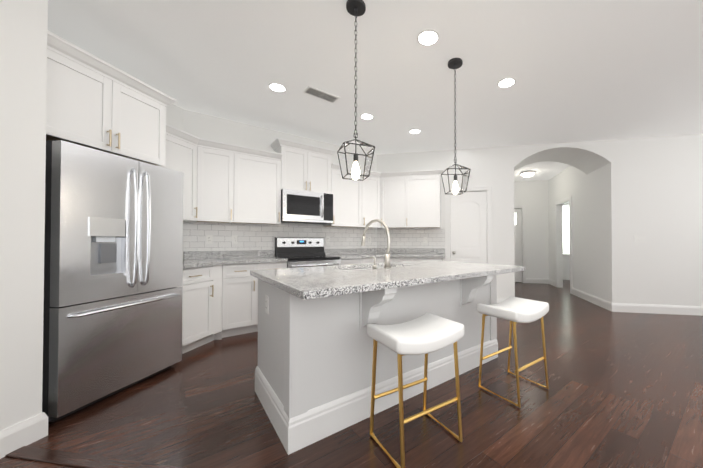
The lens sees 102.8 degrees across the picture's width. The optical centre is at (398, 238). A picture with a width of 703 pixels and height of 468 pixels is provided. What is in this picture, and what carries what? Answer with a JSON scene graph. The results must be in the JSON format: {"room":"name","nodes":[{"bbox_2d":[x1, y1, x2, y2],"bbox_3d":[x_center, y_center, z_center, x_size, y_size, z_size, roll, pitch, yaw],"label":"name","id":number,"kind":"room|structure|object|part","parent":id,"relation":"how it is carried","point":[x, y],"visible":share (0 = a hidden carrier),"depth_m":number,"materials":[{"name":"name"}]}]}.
{"room":"kitchen","nodes":[
{"label":"kitchen","id":0,"kind":"room"},
{"bbox_2d":[0,0,47,430],"bbox_3d":[-2.352,-0.257,0.333,0.140,2.810,2.667,0,-1,8],"label":"wall","id":1,"kind":"structure","parent":0,"point":[23,58],"depth_m":1.55,"materials":[{"name":"white paint"}]},
{"bbox_2d":[0,412,47,458],"bbox_3d":[-2.381,1.092,1.578,0.602,0.140,0.216,0,-1,8],"label":"baseboard","id":2,"kind":"structure","parent":1,"relation":"attached to","point":[23,433],"depth_m":1.54,"materials":[{"name":"white wood"}]},
{"bbox_2d":[166,104,182,130],"bbox_3d":[-2.908,-0.231,2.608,0.140,2.810,2.035,0,-1,8],"label":"wall","id":3,"kind":"structure","parent":0,"point":[174,114],"depth_m":3.38,"materials":[{"name":"white paint"}]},
{"bbox_2d":[46,30,169,168],"bbox_3d":[-2.575,-1.014,2.202,1.119,0.648,1.103,1,-1,-39],"label":"upper cabinet","id":4,"kind":"object","parent":3,"relation":"attached to","point":[94,102],"depth_m":2.13,"materials":[{"name":"white wood"}]},
{"bbox_2d":[170,125,209,221],"bbox_3d":[-2.587,-0.708,3.030,0.762,0.974,0.687,1,-1,-39],"label":"upper cabinet","id":5,"kind":"object","parent":3,"relation":"attached to","point":[188,156],"depth_m":3.25,"materials":[{"name":"white wood"}]},
{"bbox_2d":[206,140,241,222],"bbox_3d":[-2.339,-0.702,3.546,0.496,0.974,0.367,1,-1,-39],"label":"upper cabinet","id":6,"kind":"object","parent":3,"relation":"attached to","point":[223,167],"depth_m":3.49,"materials":[{"name":"white wood"}]},
{"bbox_2d":[183,248,377,257],"bbox_3d":[-1.549,0.227,4.386,2.917,0.102,0.020,1,-1,-39],"label":"backsplash","id":7,"kind":"structure","parent":3,"relation":"attached to","point":[241,253],"depth_m":3.91,"materials":[{"name":"grey stone"}]},
{"bbox_2d":[183,109,376,251],"bbox_3d":[-1.601,-0.211,4.456,3.040,2.810,0.140,1,-1,-39],"label":"wall","id":8,"kind":"structure","parent":0,"point":[203,126],"depth_m":3.88,"materials":[{"name":"white paint"}]},
{"bbox_2d":[238,146,281,223],"bbox_3d":[-2.000,-0.699,3.842,0.637,0.974,0.327,1,-1,-39],"label":"upper cabinet","id":9,"kind":"object","parent":8,"relation":"attached to","point":[261,169],"depth_m":3.76,"materials":[{"name":"white wood"}]},
{"bbox_2d":[183,221,376,250],"bbox_3d":[-1.557,0.029,4.397,2.940,0.530,0.003,1,-1,-39],"label":"tile backsplash","id":10,"kind":"structure","parent":8,"relation":"attached to","point":[254,236],"depth_m":4.04,"materials":[{"name":"white tile"}]},
{"bbox_2d":[206,235,212,243],"bbox_3d":[-2.485,0.015,3.652,0.072,0.116,0.011,1,-1,-39],"label":"electrical outlet plate","id":11,"kind":"object","parent":10,"relation":"attached to","point":[209,239],"depth_m":3.65,"materials":[{"name":"white plastic"}]},
{"bbox_2d":[232,235,237,243],"bbox_3d":[-2.258,0.017,3.833,0.072,0.116,0.011,1,-1,-39],"label":"electrical outlet plate","id":12,"kind":"object","parent":10,"relation":"attached to","point":[234,237],"depth_m":3.83,"materials":[{"name":"white plastic"}]},
{"bbox_2d":[183,146,379,227],"bbox_3d":[-1.442,-0.750,4.265,3.127,1.106,0.361,1,-1,-39],"label":"upper cabinets","id":13,"kind":"object","parent":8,"relation":"attached to","point":[246,184],"depth_m":3.80,"materials":[{"name":"white wood"}]},
{"bbox_2d":[274,138,333,189],"bbox_3d":[-1.454,-1.042,4.281,0.760,0.699,0.327,1,-1,-39],"label":"upper cabinet","id":14,"kind":"object","parent":8,"relation":"attached to","point":[303,164],"depth_m":4.12,"materials":[{"name":"white wood"}]},
{"bbox_3d":[-1.040,-1.248,3.748,4.603,0.298,1.676,1,-1,-39],"label":"cab crown","id":15,"kind":"part","parent":14,"relation":"part of","materials":[{"name":"white wood"}]},
{"bbox_2d":[282,182,325,223],"bbox_3d":[-1.472,-0.490,4.175,0.596,0.500,0.455,1,-1,-39],"label":"upper cabinet","id":16,"kind":"object","parent":8,"relation":"attached to","point":[300,204],"depth_m":4.05,"materials":[{"name":"white wood"}]},
{"bbox_2d":[281,189,332,223],"bbox_3d":[-1.413,-0.463,4.222,0.750,0.446,0.454,1,-1,-39],"label":"microwave","id":17,"kind":"object","parent":16,"relation":"in","point":[297,205],"depth_m":4.07,"materials":[{"name":"silver metal"}]},
{"bbox_2d":[322,190,337,225],"bbox_3d":[-1.196,-0.488,4.395,0.196,0.500,0.455,1,-1,-39],"label":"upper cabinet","id":18,"kind":"object","parent":8,"relation":"attached to","point":[331,195],"depth_m":4.36,"materials":[{"name":"white wood"}]},
{"bbox_2d":[330,162,357,226],"bbox_3d":[-0.915,-0.689,4.707,0.618,0.974,0.327,1,-1,-39],"label":"upper cabinet","id":19,"kind":"object","parent":8,"relation":"attached to","point":[347,189],"depth_m":4.55,"materials":[{"name":"white wood"}]},
{"bbox_2d":[358,170,383,227],"bbox_3d":[-0.560,-0.686,4.961,0.488,0.974,0.371,1,-1,-39],"label":"upper cabinet","id":20,"kind":"object","parent":8,"relation":"attached to","point":[367,188],"depth_m":4.83,"materials":[{"name":"white wood"}]},
{"bbox_2d":[0,280,702,467],"bbox_3d":[1.368,1.223,4.774,20.000,0.050,14.000,1,-1,-39],"label":"floor","id":21,"kind":"structure","parent":0,"point":[625,390],"depth_m":1.85,"materials":[{"name":"brown wood"}]},
{"bbox_2d":[5,446,182,467],"bbox_3d":[-0.107,1.154,1.216,4.000,0.008,0.070,0,-1,8],"label":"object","id":22,"kind":"structure","parent":21,"relation":"on","point":[59,457],"depth_m":1.45,"materials":[{"name":"brown wood"}]},
{"bbox_2d":[42,140,183,421],"bbox_3d":[-2.413,0.274,2.197,0.860,1.790,0.840,0,-1,8],"label":"fridge","id":23,"kind":"object","parent":21,"relation":"on","point":[113,277],"visible":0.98,"depth_m":1.97,"materials":[{"name":"grey metal"}]},
{"bbox_3d":[-2.023,-0.014,2.143,0.072,1.056,0.759,0,-1,8],"label":"handle","id":24,"kind":"part","parent":23,"relation":"part of","materials":[{"name":"silver metal"}]},
{"bbox_2d":[179,270,217,353],"bbox_3d":[-2.439,0.741,2.894,0.831,0.873,0.842,1,-1,-39],"label":"base cabinet","id":25,"kind":"object","parent":21,"relation":"on","point":[200,287],"depth_m":2.92,"materials":[{"name":"white wood"}]},
{"bbox_2d":[183,258,287,269],"bbox_3d":[-2.171,0.285,3.225,1.657,0.038,1.059,1,-1,-39],"label":"countertop","id":26,"kind":"structure","parent":25,"relation":"on","point":[188,263],"depth_m":3.34,"materials":[{"name":"grey stone"}]},
{"bbox_2d":[218,266,229,339],"bbox_3d":[-2.357,0.745,3.204,0.630,0.873,0.638,1,-1,-39],"label":"base cabinet","id":27,"kind":"object","parent":21,"relation":"on","point":[224,274],"depth_m":3.23,"materials":[{"name":"white wood"}]},
{"bbox_2d":[230,266,261,335],"bbox_3d":[-2.065,0.749,3.589,0.424,0.873,0.617,1,-1,-39],"label":"base cabinet","id":28,"kind":"object","parent":21,"relation":"on","point":[243,286],"depth_m":3.37,"materials":[{"name":"white wood"}]},
{"bbox_2d":[262,266,286,269],"bbox_3d":[-1.826,0.751,3.779,0.421,0.873,0.617,1,-1,-39],"label":"base cabinet","id":29,"kind":"object","parent":21,"relation":"on","point":[263,267],"depth_m":3.58,"materials":[{"name":"white wood"}]},
{"bbox_2d":[214,257,383,339],"bbox_3d":[-1.326,0.755,4.155,3.235,0.873,0.651,1,-1,-39],"label":"base cabinet","id":30,"kind":"object","parent":21,"relation":"on","point":[236,289],"depth_m":3.34,"materials":[{"name":"white wood"}]},
{"bbox_2d":[275,237,340,267],"bbox_3d":[-1.331,0.588,4.108,0.750,1.205,0.703,1,-1,-39],"label":"range","id":31,"kind":"object","parent":21,"relation":"on","point":[296,252],"visible":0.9,"depth_m":4.18,"materials":[{"name":"silver metal"}]},
{"bbox_3d":[-1.130,0.373,3.858,0.675,0.025,0.058,1,-1,-39],"label":"handle","id":32,"kind":"part","parent":31,"relation":"part of","materials":[{"name":"silver metal"}]},
{"bbox_2d":[339,258,357,264],"bbox_3d":[-0.887,0.759,4.527,0.457,0.873,0.617,1,-1,-39],"label":"base cabinet","id":33,"kind":"object","parent":21,"relation":"on","point":[342,263],"depth_m":4.23,"materials":[{"name":"white wood"}]},
{"bbox_2d":[358,262,381,263],"bbox_3d":[-0.585,0.762,4.740,0.514,0.873,0.661,1,-1,-39],"label":"base cabinet","id":34,"kind":"object","parent":21,"relation":"on","point":[358,262],"depth_m":4.45,"materials":[{"name":"white wood"}]},
{"bbox_2d":[255,271,518,454],"bbox_3d":[0.020,0.733,2.346,2.018,0.876,1.065,1,-1,-39],"label":"kitchen island","id":35,"kind":"object","parent":21,"relation":"on","point":[313,376],"depth_m":1.77,"materials":[{"name":"white paint"}]},
{"bbox_2d":[265,295,268,313],"bbox_3d":[-0.903,0.456,1.910,0.010,0.116,0.072,1,-1,-39],"label":"outlet","id":36,"kind":"object","parent":35,"relation":"attached to","point":[266,296],"depth_m":1.90,"materials":[{"name":"white plastic"}]},
{"bbox_3d":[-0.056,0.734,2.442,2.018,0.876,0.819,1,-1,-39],"label":"baseboard","id":37,"kind":"part","parent":35,"relation":"part of","materials":[{"name":"white wood"}]},
{"bbox_2d":[250,260,524,298],"bbox_3d":[-0.005,0.275,2.367,2.040,0.038,1.190,1,-1,-39],"label":"island countertop","id":38,"kind":"structure","parent":35,"relation":"on","point":[302,282],"depth_m":1.87,"materials":[{"name":"grey stone"}]},
{"bbox_2d":[342,267,357,270],"bbox_3d":[-0.262,0.398,2.576,0.748,0.227,0.428,1,-1,-39],"label":"sink","id":39,"kind":"object","parent":38,"relation":"in","point":[343,268],"depth_m":2.65,"materials":[{"name":"silver metal"}]},
{"bbox_2d":[362,219,393,266],"bbox_3d":[-0.174,0.044,2.420,0.219,0.425,0.232,1,-1,-39],"label":"faucet","id":40,"kind":"object","parent":38,"relation":"on","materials":[{"name":"silver metal"}]},
{"bbox_2d":[367,313,463,467],"bbox_3d":[0.100,0.827,1.612,0.470,0.662,0.347,0,-1,-34],"label":"stool","id":41,"kind":"object","parent":21,"relation":"on","point":[426,333],"visible":1,"depth_m":1.56,"materials":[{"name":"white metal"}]},
{"bbox_3d":[0.100,0.554,1.615,0.470,0.114,0.344,0,-1,-34],"label":"seat","id":42,"kind":"part","parent":41,"relation":"part of","materials":[{"name":"white leather"}]},
{"bbox_2d":[414,258,443,260],"bbox_3d":[0.521,0.762,4.792,0.825,0.873,0.771,1,-1,-39],"label":"base cabinet","id":43,"kind":"object","parent":21,"relation":"on","point":[415,259],"depth_m":4.52,"materials":[{"name":"white wood"}]},
{"bbox_2d":[325,254,444,261],"bbox_3d":[-0.072,0.302,4.683,1.919,0.038,1.396,1,-1,-39],"label":"countertop","id":44,"kind":"structure","parent":43,"relation":"on","point":[345,257],"depth_m":4.53,"materials":[{"name":"grey stone"}]},
{"bbox_2d":[477,296,548,407],"bbox_3d":[0.895,0.833,2.163,0.470,0.662,0.347,0,-1,-37],"label":"stool","id":45,"kind":"object","parent":21,"relation":"on","point":[515,310],"visible":1,"depth_m":2.12,"materials":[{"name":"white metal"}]},
{"bbox_3d":[0.895,0.560,2.166,0.470,0.114,0.344,0,-1,-37],"label":"seat","id":46,"kind":"part","parent":45,"relation":"part of","materials":[{"name":"white leather"}]},
{"bbox_2d":[48,0,702,181],"bbox_3d":[1.368,-1.637,4.806,20.000,0.050,14.000,1,-1,-39],"label":"ceiling","id":47,"kind":"structure","parent":0,"point":[588,70],"depth_m":2.62,"materials":[{"name":"white paint"}]},
{"bbox_2d":[268,82,286,91],"bbox_3d":[-1.305,-1.628,3.001,0.184,0.007,0.184,1,-1,-39],"label":"recessed light","id":48,"kind":"object","parent":47,"relation":"in","point":[276,87],"visible":1,"depth_m":2.99,"materials":[{"name":"white"}]},
{"bbox_2d":[303,86,339,102],"bbox_3d":[-0.867,-1.625,3.152,0.370,0.010,0.170,1,-1,-42],"label":"ceiling vent","id":49,"kind":"object","parent":47,"relation":"in","point":[319,94],"visible":1,"depth_m":3.13,"materials":[{"name":"white metal"}]},
{"bbox_2d":[337,0,374,180],"bbox_3d":[-0.298,-1.027,1.954,0.218,1.232,0.218,0,-1,-24],"label":"pendant light","id":50,"kind":"object","parent":47,"relation":"hanging from","point":[355,156],"visible":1,"depth_m":1.89,"materials":[{"name":"black metal"}]},
{"bbox_3d":[-0.298,-0.561,1.949,0.210,0.265,0.210,0,-1,-24],"label":"glass","id":51,"kind":"part","parent":50,"relation":"part of","materials":[{"name":"white"}]},
{"bbox_2d":[360,113,373,119],"bbox_3d":[-0.416,-1.620,3.697,0.184,0.007,0.184,1,-1,-39],"label":"recessed light","id":52,"kind":"object","parent":47,"relation":"in","point":[366,116],"visible":1,"depth_m":3.69,"materials":[{"name":"white plastic"}]},
{"bbox_2d":[409,129,420,133],"bbox_3d":[0.253,-1.615,4.200,0.184,0.007,0.184,1,-1,-39],"label":"recessed light","id":53,"kind":"object","parent":47,"relation":"in","point":[414,131],"visible":1,"depth_m":4.19,"materials":[{"name":"white plastic"}]},
{"bbox_2d":[417,29,438,45],"bbox_3d":[0.245,-1.636,2.269,0.184,0.007,0.184,1,-1,-39],"label":"recessed light","id":54,"kind":"object","parent":47,"relation":"in","point":[428,37],"visible":1,"depth_m":2.26,"materials":[{"name":"white"}]},
{"bbox_2d":[441,58,470,194],"bbox_3d":[0.529,-1.020,2.576,0.218,1.232,0.218,0,-1,-6],"label":"pendant light","id":55,"kind":"object","parent":47,"relation":"hanging from","point":[455,178],"visible":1,"depth_m":2.50,"materials":[{"name":"black metal"}]},
{"bbox_3d":[0.529,-0.554,2.571,0.210,0.265,0.210,0,-1,-6],"label":"glass","id":56,"kind":"part","parent":55,"relation":"part of","materials":[{"name":"white"}]},
{"bbox_2d":[497,78,515,87],"bbox_3d":[1.137,-1.629,2.914,0.184,0.007,0.184,1,-1,-39],"label":"recessed light","id":57,"kind":"object","parent":47,"relation":"in","point":[506,82],"visible":1,"depth_m":2.90,"materials":[{"name":"white plastic"}]},
{"bbox_2d":[521,171,534,176],"bbox_3d":[3.118,-1.530,6.676,0.320,0.119,0.320,1,-1,-39],"label":"light","id":58,"kind":"object","parent":47,"relation":"attached to","point":[527,173],"visible":1,"depth_m":6.58,"materials":[{"name":"silver metal"}]},
{"bbox_2d":[514,180,548,282],"bbox_3d":[2.646,-0.172,7.885,3.200,2.810,0.120,0,-1,11],"label":"wall","id":59,"kind":"structure","parent":0,"point":[532,196],"depth_m":7.60,"materials":[{"name":"white paint"}]},
{"bbox_2d":[514,209,521,281],"bbox_3d":[2.992,0.203,7.801,0.890,2.033,0.044,0,-1,11],"label":"front door","id":60,"kind":"structure","parent":59,"relation":"in","point":[518,236],"depth_m":7.71,"materials":[{"name":"white wood"}]},
{"bbox_2d":[514,205,525,282],"bbox_3d":[2.980,0.159,7.744,1.080,2.145,0.019,0,-1,11],"label":"door frame","id":61,"kind":"structure","parent":59,"relation":"attached to","point":[523,207],"depth_m":7.64,"materials":[{"name":"white wood"}]},
{"bbox_2d":[526,278,547,283],"bbox_3d":[3.800,1.159,7.574,0.580,0.140,0.016,0,-1,11],"label":"baseboard","id":62,"kind":"structure","parent":59,"relation":"attached to","point":[528,280],"depth_m":7.57,"materials":[{"name":"white wood"}]},
{"bbox_2d":[377,134,702,305],"bbox_3d":[3.569,-0.205,4.967,8.060,2.810,0.850,0,-1,11],"label":"wall","id":63,"kind":"structure","parent":0,"point":[651,189],"depth_m":4.51,"materials":[{"name":"white paint"}]},
{"bbox_2d":[378,171,417,227],"bbox_3d":[-0.076,-0.685,5.050,0.603,0.974,0.604,1,-1,-39],"label":"upper cabinet","id":64,"kind":"object","parent":63,"relation":"attached to","point":[391,185],"depth_m":4.93,"materials":[{"name":"white wood"}]},
{"bbox_2d":[377,227,444,247],"bbox_3d":[0.224,-0.009,5.189,1.290,0.385,0.003,0,-1,11],"label":"tile backsplash","id":65,"kind":"structure","parent":63,"relation":"attached to","point":[406,237],"depth_m":5.18,"materials":[{"name":"white tile"}]},
{"bbox_2d":[406,169,443,227],"bbox_3d":[0.437,-0.686,4.972,0.674,0.974,0.667,1,-1,-39],"label":"upper cabinet","id":66,"kind":"object","parent":63,"relation":"attached to","point":[423,187],"depth_m":4.83,"materials":[{"name":"white wood"}]},
{"bbox_2d":[450,191,486,263],"bbox_3d":[1.262,0.175,4.982,0.635,2.026,0.104,0,-1,11],"label":"pantry door","id":67,"kind":"structure","parent":63,"relation":"in","point":[468,226],"depth_m":5.00,"materials":[{"name":"white wood"}]},
{"bbox_2d":[445,185,492,263],"bbox_3d":[1.272,0.133,5.033,0.825,2.135,0.139,0,-1,11],"label":"door frame","id":68,"kind":"structure","parent":63,"relation":"attached to","point":[488,188],"depth_m":4.92,"materials":[{"name":"white wood"}]},
{"bbox_2d":[610,302,702,315],"bbox_3d":[5.460,1.121,4.139,4.036,0.140,0.016,0,-1,11],"label":"baseboard","id":69,"kind":"structure","parent":63,"relation":"attached to","point":[653,308],"depth_m":4.40,"materials":[{"name":"white wood"}]},
{"bbox_2d":[563,256,569,279],"bbox_3d":[5.647,-0.169,8.191,2.570,2.810,0.120,0,-1,11],"label":"wall","id":70,"kind":"structure","parent":0,"point":[566,267],"depth_m":8.24,"materials":[{"name":"white paint"}]},
{"bbox_2d":[562,203,569,255],"bbox_3d":[5.252,-0.254,8.183,1.720,1.580,0.054,0,-1,11],"label":"room window","id":71,"kind":"structure","parent":70,"relation":"in","point":[566,229],"depth_m":8.24,"materials":[{"name":"white glass"}]},
{"bbox_2d":[548,166,587,292],"bbox_3d":[3.932,-0.188,6.450,0.120,2.810,2.200,0,-1,11],"label":"wall","id":72,"kind":"structure","parent":0,"point":[570,181],"depth_m":5.93,"materials":[{"name":"white paint"}]},
{"bbox_2d":[548,278,555,286],"bbox_3d":[4.023,1.156,7.243,0.016,0.140,0.508,0,-1,11],"label":"baseboard","id":73,"kind":"structure","parent":72,"relation":"attached to","point":[550,281],"depth_m":7.29,"materials":[{"name":"white wood"}]},
{"bbox_2d":[555,196,572,293],"bbox_3d":[3.937,0.145,6.516,0.139,2.145,0.970,0,-1,11],"label":"door frame","id":74,"kind":"structure","parent":72,"relation":"attached to","point":[559,244],"depth_m":6.90,"materials":[{"name":"white wood"}]},
{"bbox_2d":[572,288,609,310],"bbox_3d":[3.638,1.134,5.294,0.016,0.140,1.520,0,-1,11],"label":"baseboard","id":75,"kind":"structure","parent":72,"relation":"attached to","point":[605,304],"depth_m":5.15,"materials":[{"name":"white wood"}]}
]}

